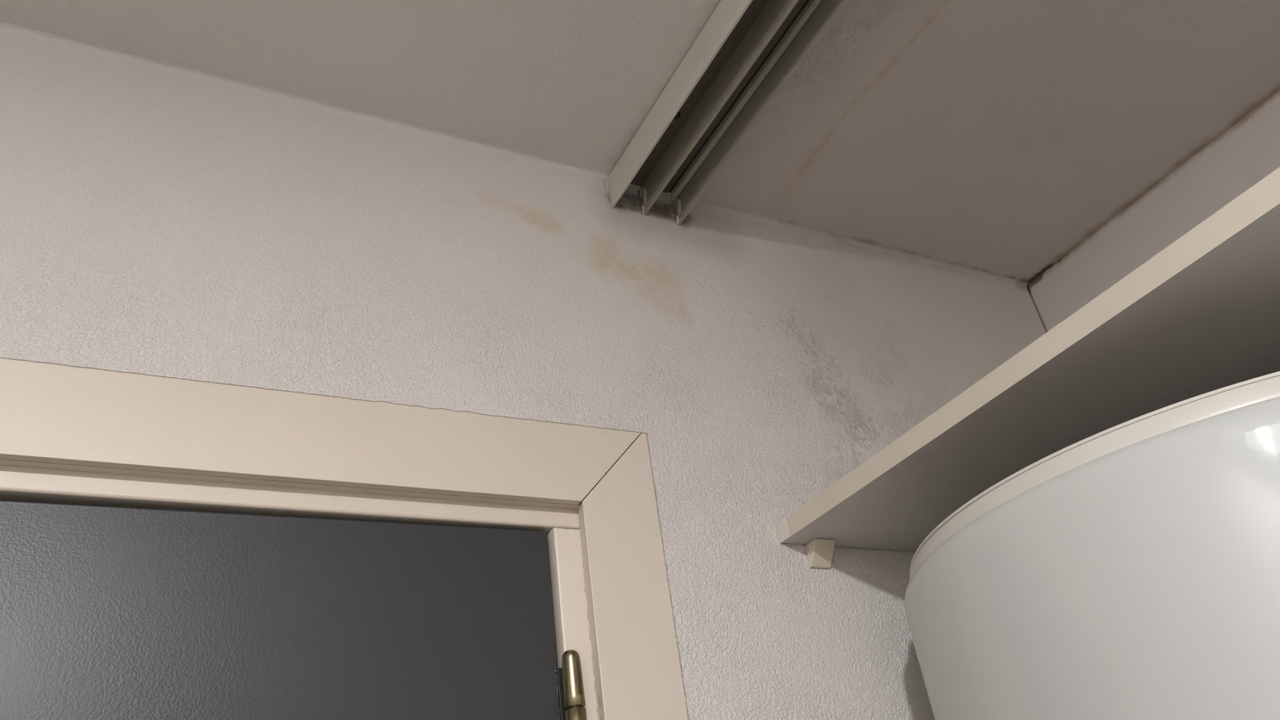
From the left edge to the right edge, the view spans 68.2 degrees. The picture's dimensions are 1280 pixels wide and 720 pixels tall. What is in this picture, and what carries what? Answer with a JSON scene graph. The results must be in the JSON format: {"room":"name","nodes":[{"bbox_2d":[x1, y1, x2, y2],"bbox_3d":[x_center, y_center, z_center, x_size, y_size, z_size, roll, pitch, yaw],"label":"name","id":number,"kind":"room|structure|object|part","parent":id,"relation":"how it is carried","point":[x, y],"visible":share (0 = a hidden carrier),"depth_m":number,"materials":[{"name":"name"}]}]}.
{"room":"utility room","nodes":[
{"label":"utility room","id":0,"kind":"room"},
{"bbox_2d":[0,21,1045,719],"bbox_3d":[-0.151,0.758,0.461,1.991,2.600,0.106,9,-36,-26],"label":"wall","id":1,"kind":"structure","parent":0,"point":[157,218],"depth_m":0.96,"materials":[{"name":"paint"}]},
{"bbox_2d":[0,500,586,719],"bbox_3d":[-0.324,0.958,0.195,0.845,2.013,0.061,9,-36,-26],"label":"door","id":2,"kind":"structure","parent":1,"relation":"in","point":[107,612],"depth_m":0.74,"materials":[{"name":"grey paint"}]},
{"bbox_2d":[0,357,688,719],"bbox_3d":[-0.342,0.920,0.225,1.047,2.130,0.084,9,-36,-26],"label":"trim","id":3,"kind":"structure","parent":1,"relation":"attached to","point":[72,435],"depth_m":0.83,"materials":[{"name":"wood"}]},
{"bbox_3d":[-0.454,0.038,0.731,1.041,0.086,0.009,9,-36,-26],"label":"head casing","id":4,"kind":"part","parent":3,"relation":"part of","materials":[{"name":"beige wood"}]},
{"bbox_3d":[0.101,0.971,0.415,0.081,2.130,0.019,9,-36,-26],"label":"casing","id":5,"kind":"part","parent":3,"relation":"part of","materials":[{"name":"beige wood"}]},
{"bbox_2d":[804,537,835,568],"bbox_3d":[0.190,0.202,0.986,0.026,0.025,0.020,9,-36,-26],"label":"support","id":6,"kind":"object","parent":1,"relation":"attached to","point":[820,552],"visible":1,"depth_m":0.98,"materials":[{"name":"beige paint"}]},
{"bbox_2d":[0,0,1279,284],"bbox_3d":[0.304,-0.938,0.201,2.093,0.126,2.650,9,-36,-26],"label":"ceiling","id":7,"kind":"structure","parent":0,"point":[997,137],"depth_m":1.07,"materials":[{"name":"paint"}]},
{"bbox_2d":[607,0,852,224],"bbox_3d":[0.551,-0.831,0.277,0.097,0.052,2.448,9,-36,-26],"label":"door track","id":8,"kind":"object","parent":7,"relation":"attached to","point":[747,52],"visible":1,"depth_m":1.04,"materials":[{"name":"paint"}]},
{"bbox_2d":[1026,89,1279,333],"bbox_3d":[1.352,0.299,-0.038,0.100,2.474,2.650,9,-36,-26],"label":"wall","id":9,"kind":"structure","parent":0,"point":[1248,151],"depth_m":1.29,"materials":[{"name":"white paint"}]},
{"bbox_2d":[776,167,1279,551],"bbox_3d":[0.703,-0.128,0.622,0.583,0.021,1.349,9,-36,-26],"label":"wall shelf","id":10,"kind":"object","parent":9,"relation":"attached to","point":[1200,316],"visible":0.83,"depth_m":0.76,"materials":[{"name":"grey laminate"}]},
{"bbox_3d":[0.631,1.245,-1.150,2.093,0.100,2.650,9,-36,-26],"label":"floor","id":11,"kind":"structure","parent":0,"visible":0},
{"bbox_2d":[904,371,1279,719],"bbox_3d":[0.641,0.950,0.333,0.583,1.942,0.583,9,-36,-26],"label":"water heater","id":12,"kind":"object","parent":11,"relation":"on","point":[1130,571],"visible":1,"depth_m":0.62,"materials":[{"name":"white metal"}]}
]}

